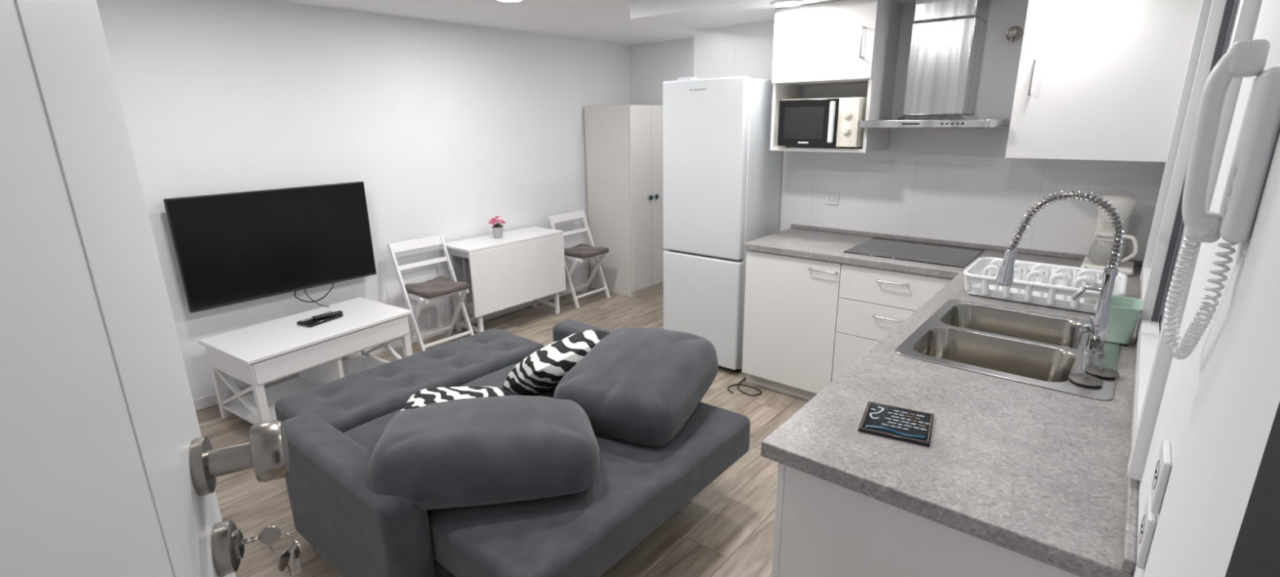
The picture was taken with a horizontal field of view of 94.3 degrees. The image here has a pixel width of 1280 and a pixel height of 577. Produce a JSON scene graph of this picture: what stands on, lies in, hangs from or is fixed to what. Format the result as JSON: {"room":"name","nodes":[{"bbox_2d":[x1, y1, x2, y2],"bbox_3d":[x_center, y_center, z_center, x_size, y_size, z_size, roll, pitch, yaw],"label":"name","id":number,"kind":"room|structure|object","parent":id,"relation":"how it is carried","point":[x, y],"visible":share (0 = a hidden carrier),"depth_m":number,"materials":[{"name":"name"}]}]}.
{"room":"studio apartment","nodes":[
{"label":"studio apartment","id":0,"kind":"room"},
{"bbox_2d":[96,0,630,399],"bbox_3d":[-1.694,-0.721,4.271,0.100,2.280,5.120,12,20,38],"label":"wall","id":1,"kind":"structure","parent":0,"point":[447,129],"depth_m":3.91,"materials":[{"name":"paint"}]},
{"bbox_2d":[163,181,376,312],"bbox_3d":[-2.152,-0.227,3.605,1.060,0.746,0.194,-16,22,-42],"label":"television","id":2,"kind":"object","parent":1,"relation":"attached to","point":[232,248],"visible":1,"depth_m":3.51,"materials":[{"name":"plastic"}]},
{"bbox_2d":[193,281,591,411],"bbox_3d":[-1.621,0.345,4.559,0.012,0.070,4.870,12,20,38],"label":"baseboard","id":3,"kind":"structure","parent":1,"relation":"attached to","point":[206,402],"depth_m":4.26,"materials":[{"name":"white paint"}]},
{"bbox_2d":[271,0,693,45],"bbox_3d":[-0.346,-1.385,2.204,4.500,0.100,6.170,12,20,38],"label":"ceiling","id":4,"kind":"structure","parent":0,"point":[607,21],"depth_m":4.00,"materials":[{"name":"paint"}]},
{"bbox_2d":[496,0,524,2],"bbox_3d":[-0.755,-1.675,3.436,0.170,0.010,0.170,12,20,38],"label":"recessed light","id":5,"kind":"object","parent":4,"relation":"in","point":[504,1],"visible":1,"depth_m":3.48,"materials":[{"name":"white paint"}]},
{"bbox_2d":[498,0,521,1],"bbox_3d":[-0.755,-1.674,3.436,0.137,0.004,0.137,-1,16,0],"label":"diffuser","id":6,"kind":"object","parent":5,"relation":"attached to","point":[499,0],"depth_m":3.46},
{"bbox_2d":[195,285,809,576],"bbox_3d":[-0.315,0.902,2.859,4.500,0.100,6.170,12,20,38],"label":"floor","id":7,"kind":"structure","parent":0,"point":[726,530],"depth_m":2.61,"materials":[{"name":"brown wood"}]},
{"bbox_2d":[198,297,412,424],"bbox_3d":[-1.914,0.435,3.533,0.560,0.470,0.950,10,19,32],"label":"coffee table","id":8,"kind":"object","parent":7,"relation":"on","point":[258,355],"visible":0.76,"depth_m":3.34,"materials":[{"name":"white paint"}]},
{"bbox_2d":[223,354,390,424],"bbox_3d":[-1.912,0.593,3.578,0.510,0.020,0.890,10,19,32],"label":"shelf","id":9,"kind":"object","parent":8,"relation":"attached to","point":[362,362],"depth_m":3.55,"materials":[{"name":"white paint"}]},
{"bbox_2d":[296,311,342,327],"bbox_3d":[-1.898,0.181,3.525,0.120,0.022,0.220,7,18,25],"label":"media box","id":10,"kind":"object","parent":8,"relation":"on","point":[309,322],"visible":0.81,"depth_m":3.47,"materials":[{"name":"grey plastic"}]},
{"bbox_2d":[312,311,342,319],"bbox_3d":[-1.861,0.157,3.540,0.160,0.016,0.040,-15,21,-40],"label":"remote control","id":11,"kind":"object","parent":10,"relation":"on","point":[336,313],"visible":1,"depth_m":3.53,"materials":[{"name":"grey plastic"}]},
{"bbox_2d":[386,234,474,351],"bbox_3d":[-1.474,0.056,4.259,0.359,0.802,0.418,12,20,38],"label":"folding chair","id":12,"kind":"object","parent":7,"relation":"on","point":[406,246],"visible":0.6,"depth_m":4.24,"materials":[{"name":"white paint"}]},
{"bbox_2d":[404,275,469,298],"bbox_3d":[-1.451,-0.012,4.218,0.345,0.048,0.330,12,20,38],"label":"seat cushion","id":13,"kind":"object","parent":12,"relation":"on","point":[439,286],"visible":0.92,"depth_m":4.16,"materials":[{"name":"fabric"}]},
{"bbox_2d":[439,226,566,333],"bbox_3d":[-1.068,-0.065,4.800,0.374,0.712,0.930,12,20,38],"label":"table","id":14,"kind":"object","parent":7,"relation":"on","point":[524,266],"visible":0.94,"depth_m":4.62,"materials":[{"name":"white paint"}]},
{"bbox_2d":[488,216,506,239],"bbox_3d":[-1.117,-0.481,4.645,0.133,0.175,0.134,12,20,38],"label":"potted flower","id":15,"kind":"object","parent":14,"relation":"on","point":[497,229],"visible":1,"depth_m":4.62,"materials":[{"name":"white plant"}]},
{"bbox_2d":[274,319,750,576],"bbox_3d":[-0.577,0.649,2.576,1.720,0.550,1.510,12,20,38],"label":"sofa","id":16,"kind":"object","parent":7,"relation":"on","point":[333,429],"visible":0.62,"depth_m":1.99,"materials":[{"name":"grey fabric"}]},
{"bbox_2d":[400,386,511,410],"bbox_3d":[-0.744,0.504,2.318,0.420,0.150,0.420,-1,16,-2],"label":"throw pillow","id":17,"kind":"object","parent":16,"relation":"on","point":[422,397],"visible":0.28,"depth_m":2.36,"materials":[{"name":"fabric"}]},
{"bbox_2d":[368,395,599,509],"bbox_3d":[-0.510,0.538,2.019,0.717,0.292,0.491,-4,16,-11],"label":"cushion","id":18,"kind":"object","parent":16,"relation":"on","point":[474,451],"visible":0.92,"depth_m":1.82,"materials":[{"name":"grey fabric"}]},
{"bbox_2d":[502,329,610,395],"bbox_3d":[-0.377,0.342,2.711,0.454,0.312,0.366,-15,21,-41],"label":"throw pillow","id":19,"kind":"object","parent":16,"relation":"on","point":[543,370],"visible":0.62,"depth_m":2.55,"materials":[{"name":"fabric"}]},
{"bbox_2d":[553,327,718,446],"bbox_3d":[-0.007,0.384,2.487,0.556,0.331,0.596,8,18,28],"label":"cushion","id":20,"kind":"object","parent":16,"relation":"on","point":[638,385],"visible":0.94,"depth_m":2.31,"materials":[{"name":"grey fabric"}]},
{"bbox_2d":[547,209,610,308],"bbox_3d":[-0.533,-0.270,5.354,0.359,0.802,0.418,12,20,38],"label":"folding chair","id":21,"kind":"object","parent":7,"relation":"on","point":[553,220],"visible":0.56,"depth_m":5.37,"materials":[{"name":"white paint"}]},
{"bbox_2d":[564,243,608,258],"bbox_3d":[-0.509,-0.338,5.313,0.345,0.048,0.330,12,20,38],"label":"seat cushion","id":22,"kind":"object","parent":21,"relation":"on","point":[582,251],"visible":0.84,"depth_m":5.25,"materials":[{"name":"fabric"}]},
{"bbox_2d":[583,104,666,297],"bbox_3d":[-0.087,-0.849,5.670,0.580,1.715,0.590,12,20,38],"label":"wardrobe","id":23,"kind":"object","parent":7,"relation":"on","point":[624,144],"visible":0.91,"depth_m":5.44,"materials":[{"name":"wood"}]},
{"bbox_2d":[662,75,782,371],"bbox_3d":[0.534,-0.416,3.912,0.580,1.834,0.511,12,20,38],"label":"refrigerator","id":24,"kind":"object","parent":7,"relation":"on","point":[722,177],"visible":0.83,"depth_m":3.66,"materials":[{"name":"white metal"}]},
{"bbox_2d":[727,377,761,395],"bbox_3d":[0.725,0.585,3.714,0.201,0.012,0.443,12,20,38],"label":"power cable","id":25,"kind":"object","parent":7,"relation":"on","point":[739,384],"visible":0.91,"depth_m":3.63,"materials":[{"name":"black rubber"}]},
{"bbox_2d":[742,249,841,399],"bbox_3d":[1.021,0.170,3.611,0.565,0.860,0.631,12,20,38],"label":"base cabinet","id":26,"kind":"object","parent":7,"relation":"on","point":[791,303],"visible":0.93,"depth_m":3.38,"materials":[{"name":"white laminate"}]},
{"bbox_2d":[831,263,952,381],"bbox_3d":[1.465,0.265,3.257,0.587,0.860,0.631,12,20,38],"label":"base cabinet","id":27,"kind":"object","parent":7,"relation":"on","point":[873,302],"visible":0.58,"depth_m":3.06,"materials":[{"name":"white laminate"}]},
{"bbox_2d":[771,462,1080,576],"bbox_3d":[0.733,0.777,1.504,0.656,0.860,0.585,12,20,38],"label":"base cabinet","id":28,"kind":"object","parent":7,"relation":"on","point":[823,528],"visible":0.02,"depth_m":1.25,"materials":[{"name":"white laminate"}]},
{"bbox_2d":[743,227,1140,576],"bbox_3d":[0.885,0.044,2.418,1.790,0.038,2.517,12,20,38],"label":"countertop","id":29,"kind":"structure","parent":28,"relation":"on","point":[1039,473],"depth_m":1.31,"materials":[{"name":"grey stone"}]},
{"bbox_2d":[857,401,933,446],"bbox_3d":[0.605,0.313,1.398,0.150,0.013,0.156,8,18,28],"label":"sign","id":30,"kind":"object","parent":29,"relation":"on","point":[900,424],"depth_m":1.39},
{"bbox_2d":[866,424,924,439],"bbox_3d":[0.578,0.326,1.347,0.124,0.010,0.019,8,18,28],"label":"print","id":31,"kind":"object","parent":30,"relation":"on","point":[886,431],"depth_m":1.35},
{"bbox_2d":[869,406,929,430],"bbox_3d":[0.613,0.309,1.404,0.131,0.004,0.091,8,18,28],"label":"print","id":32,"kind":"object","parent":30,"relation":"on","point":[893,418],"depth_m":1.41},
{"bbox_2d":[843,237,984,267],"bbox_3d":[1.462,-0.201,3.166,0.580,0.007,0.490,12,20,38],"label":"cooktop","id":33,"kind":"object","parent":29,"relation":"in","point":[902,250],"visible":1,"depth_m":3.13,"materials":[{"name":"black glass"}]},
{"bbox_2d":[894,298,1119,400],"bbox_3d":[1.202,0.234,1.933,0.535,0.154,0.715,12,20,38],"label":"sink","id":34,"kind":"object","parent":29,"relation":"in","point":[1028,347],"visible":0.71,"depth_m":1.94,"materials":[{"name":"silver metal"}]},
{"bbox_2d":[912,327,1075,382],"bbox_3d":[1.072,0.266,1.828,0.403,0.154,0.300,12,20,38],"label":"basin","id":35,"kind":"object","parent":34,"relation":"in","point":[1028,360],"depth_m":1.91,"materials":[{"name":"metal"}]},
{"bbox_2d":[940,303,1083,346],"bbox_3d":[1.284,0.193,2.074,0.403,0.154,0.305,12,20,38],"label":"basin","id":36,"kind":"object","parent":34,"relation":"in","point":[1051,331],"depth_m":2.17,"materials":[{"name":"metal"}]},
{"bbox_2d":[1068,373,1103,386],"bbox_3d":[1.196,0.241,1.592,0.076,0.021,0.076,12,20,38],"label":"plug","id":37,"kind":"object","parent":34,"relation":"on","point":[1085,380],"visible":1,"depth_m":1.58,"materials":[{"name":"metal"}]},
{"bbox_2d":[1084,365,1119,378],"bbox_3d":[1.278,0.225,1.641,0.076,0.021,0.076,12,20,38],"label":"plug","id":38,"kind":"object","parent":34,"relation":"on","point":[1102,371],"visible":1,"depth_m":1.63,"materials":[{"name":"metal"}]},
{"bbox_2d":[963,257,1127,313],"bbox_3d":[1.597,-0.031,2.356,0.516,0.115,0.386,12,20,38],"label":"dish rack","id":39,"kind":"object","parent":29,"relation":"on","point":[1045,290],"visible":0.8,"depth_m":2.31,"materials":[{"name":"white plastic"}]},
{"bbox_2d":[967,275,1095,313],"bbox_3d":[1.598,0.018,2.370,0.460,0.013,0.330,12,20,38],"label":"tray","id":40,"kind":"object","parent":39,"relation":"on","point":[1034,300],"depth_m":2.29,"materials":[{"name":"white plastic"}]},
{"bbox_2d":[1084,282,1102,304],"bbox_3d":[1.665,0.025,2.172,0.068,0.080,0.068,12,20,38],"label":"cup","id":41,"kind":"object","parent":39,"relation":"in","point":[1096,285],"visible":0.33,"depth_m":2.17,"materials":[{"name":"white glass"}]},
{"bbox_2d":[1080,279,1115,287],"bbox_3d":[1.776,-0.001,2.312,0.110,0.050,0.110,12,20,38],"label":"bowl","id":42,"kind":"object","parent":39,"relation":"in","point":[1082,284],"visible":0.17,"depth_m":2.33,"materials":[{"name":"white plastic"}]},
{"bbox_2d":[995,190,1124,356],"bbox_3d":[1.242,-0.051,1.775,0.311,0.479,0.117,12,20,38],"label":"tap","id":43,"kind":"object","parent":29,"relation":"on","point":[1097,329],"visible":1,"depth_m":1.74,"materials":[{"name":"silver metal"}]},
{"bbox_2d":[1080,194,1137,275],"bbox_3d":[2.170,-0.256,2.714,0.190,0.341,0.232,12,20,38],"label":"coffee maker","id":44,"kind":"object","parent":29,"relation":"on","point":[1099,251],"visible":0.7,"depth_m":2.67,"materials":[{"name":"white plastic"}]},
{"bbox_2d":[1105,295,1143,344],"bbox_3d":[1.522,0.100,1.885,0.098,0.120,0.148,12,20,38],"label":"tub","id":45,"kind":"object","parent":29,"relation":"on","point":[1124,313],"visible":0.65,"depth_m":1.84,"materials":[{"name":"green plastic"}]},
{"bbox_2d":[629,38,693,105],"bbox_3d":[0.527,-1.140,5.630,1.520,2.280,0.100,12,20,38],"label":"wall","id":46,"kind":"structure","parent":0,"point":[651,64],"depth_m":5.61,"materials":[{"name":"paint"}]},
{"bbox_2d":[693,0,1165,261],"bbox_3d":[1.817,-0.667,3.918,2.730,2.280,1.200,12,20,38],"label":"wall","id":47,"kind":"structure","parent":0,"point":[956,184],"depth_m":3.21,"materials":[{"name":"white tile"}]},
{"bbox_2d":[630,0,915,30],"bbox_3d":[1.150,-1.517,2.974,2.580,0.110,0.670,12,20,38],"label":"ceiling","id":48,"kind":"structure","parent":47,"relation":"attached to","point":[691,15],"depth_m":3.40,"materials":[{"name":"paint"}]},
{"bbox_2d":[770,0,804,7],"bbox_3d":[0.768,-1.482,3.089,0.170,0.010,0.170,12,20,38],"label":"recessed light","id":49,"kind":"object","parent":48,"relation":"in","point":[782,3],"visible":1,"depth_m":3.07,"materials":[{"name":"white paint"}]},
{"bbox_2d":[773,2,800,6],"bbox_3d":[0.768,-1.481,3.090,0.137,0.004,0.137,-4,16,-10],"label":"diffuser","id":50,"kind":"object","parent":49,"relation":"attached to","point":[775,4],"depth_m":3.09,"materials":[{"name":"white plastic"}]},
{"bbox_2d":[825,191,839,205],"bbox_3d":[1.189,-0.557,3.672,0.080,0.080,0.010,12,20,38],"label":"wall socket","id":51,"kind":"object","parent":47,"relation":"attached to","point":[832,197],"visible":1,"depth_m":3.67,"materials":[{"name":"white plastic"}]},
{"bbox_2d":[769,0,902,152],"bbox_3d":[1.071,-1.161,3.319,0.558,0.758,0.416,12,20,38],"label":"upper cabinet","id":52,"kind":"object","parent":47,"relation":"attached to","point":[842,48],"visible":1,"depth_m":3.16,"materials":[{"name":"white wood"}]},
{"bbox_2d":[773,146,862,152],"bbox_3d":[1.089,-0.811,3.436,0.521,0.018,0.351,12,20,38],"label":"shelf","id":53,"kind":"object","parent":52,"relation":"attached to","point":[845,149],"depth_m":3.32,"materials":[{"name":"white wood"}]},
{"bbox_2d":[777,97,866,148],"bbox_3d":[1.059,-0.932,3.351,0.460,0.262,0.356,12,20,38],"label":"microwave","id":54,"kind":"object","parent":52,"relation":"on","point":[832,122],"visible":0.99,"depth_m":3.22,"materials":[{"name":"beige plastic"}]},
{"bbox_2d":[777,78,868,85],"bbox_3d":[1.090,-1.168,3.341,0.521,0.018,0.333,12,20,38],"label":"shelf","id":55,"kind":"object","parent":52,"relation":"attached to","point":[851,82],"depth_m":3.38,"materials":[{"name":"white wood"}]},
{"bbox_2d":[857,0,1010,128],"bbox_3d":[1.487,-1.123,2.933,0.620,0.635,0.473,12,20,38],"label":"hood","id":56,"kind":"object","parent":47,"relation":"attached to","point":[948,37],"visible":0.96,"depth_m":2.90,"materials":[{"name":"metal"}]},
{"bbox_2d":[791,223,1141,266],"bbox_3d":[1.674,-0.263,3.339,1.774,0.025,0.016,12,20,38],"label":"trim","id":57,"kind":"structure","parent":47,"relation":"attached to","point":[1068,255],"depth_m":3.30,"materials":[{"name":"grey stone"}]},
{"bbox_2d":[1005,26,1022,42],"bbox_3d":[1.814,-1.238,2.886,0.070,0.075,0.078,12,20,38],"label":"valve","id":58,"kind":"object","parent":47,"relation":"attached to","point":[1014,33],"visible":1,"depth_m":2.87,"materials":[{"name":"silver metal"}]},
{"bbox_2d":[1004,0,1202,162],"bbox_3d":[2.011,-0.961,2.583,0.584,0.767,0.398,12,20,38],"label":"upper cabinet","id":59,"kind":"object","parent":47,"relation":"attached to","point":[1097,80],"visible":0.93,"depth_m":2.47,"materials":[{"name":"white wood"}]},
{"bbox_2d":[1133,0,1279,576],"bbox_3d":[1.184,0.110,1.232,0.150,2.280,3.920,12,20,38],"label":"wall","id":60,"kind":"structure","parent":0,"point":[1219,405],"depth_m":0.59,"materials":[{"name":"paint"}]},
{"bbox_2d":[1121,261,1143,573],"bbox_3d":[1.569,0.160,1.864,0.016,0.025,2.517,12,20,38],"label":"trim","id":61,"kind":"structure","parent":60,"relation":"attached to","point":[1129,555],"depth_m":1.04,"materials":[{"name":"grey stone"}]},
{"bbox_2d":[1136,493,1156,568],"bbox_3d":[0.729,0.348,0.856,0.010,0.080,0.080,12,20,38],"label":"wall socket","id":62,"kind":"object","parent":60,"relation":"attached to","point":[1148,522],"visible":0.95,"depth_m":0.83,"materials":[{"name":"white plastic"}]},
{"bbox_2d":[1151,439,1172,514],"bbox_3d":[0.728,0.262,0.831,0.010,0.080,0.080,12,20,38],"label":"wall socket","id":63,"kind":"object","parent":60,"relation":"attached to","point":[1163,465],"visible":1,"depth_m":0.81,"materials":[{"name":"white plastic"}]},
{"bbox_2d":[1127,0,1262,480],"bbox_3d":[1.504,-0.428,1.607,0.045,1.220,1.820,12,20,38],"label":"window","id":64,"kind":"structure","parent":60,"relation":"in","point":[1153,359],"depth_m":1.60,"materials":[{"name":"white paint"}]},
{"bbox_2d":[1151,0,1234,321],"bbox_3d":[1.802,-0.527,1.937,0.015,1.116,0.810,12,20,38],"label":"window","id":65,"kind":"structure","parent":64,"relation":"attached to","point":[1229,3],"depth_m":1.71,"materials":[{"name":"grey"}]},
{"bbox_2d":[1159,0,1240,331],"bbox_3d":[1.526,-0.424,1.590,0.006,1.138,1.758,12,20,38],"label":"window","id":66,"kind":"structure","parent":64,"relation":"attached to","point":[1237,2],"depth_m":1.69,"materials":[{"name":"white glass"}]},
{"bbox_2d":[1163,39,1279,359],"bbox_3d":[0.640,-0.081,0.669,0.061,0.366,0.138,12,20,38],"label":"handset","id":67,"kind":"object","parent":60,"relation":"attached to","point":[1260,128],"visible":1,"depth_m":0.62,"materials":[{"name":"plastic"}]},
{"bbox_2d":[1225,401,1279,576],"bbox_3d":[0.282,0.435,0.316,0.008,0.942,0.395,12,20,38],"label":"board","id":68,"kind":"object","parent":60,"relation":"attached to","point":[1256,549],"visible":1,"depth_m":0.36,"materials":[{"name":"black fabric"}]},
{"bbox_3d":[-1.645,0.171,1.154,4.100,2.280,0.120,12,20,38],"label":"wall","id":69,"kind":"structure","parent":0,"visible":0},
{"bbox_2d":[0,0,289,576],"bbox_3d":[-0.366,0.455,0.499,0.140,2.040,0.864,-9,18,-27],"label":"door","id":70,"kind":"structure","parent":69,"relation":"in","point":[108,468],"depth_m":0.51,"materials":[{"name":"white wood"}]},
{"bbox_2d":[242,525,301,576],"bbox_3d":[-0.511,0.373,0.827,0.065,0.089,0.030,-14,21,-39],"label":"keys","id":71,"kind":"object","parent":70,"relation":"hanging from","point":[268,535],"visible":1,"depth_m":0.83,"materials":[{"name":"silver metal"}]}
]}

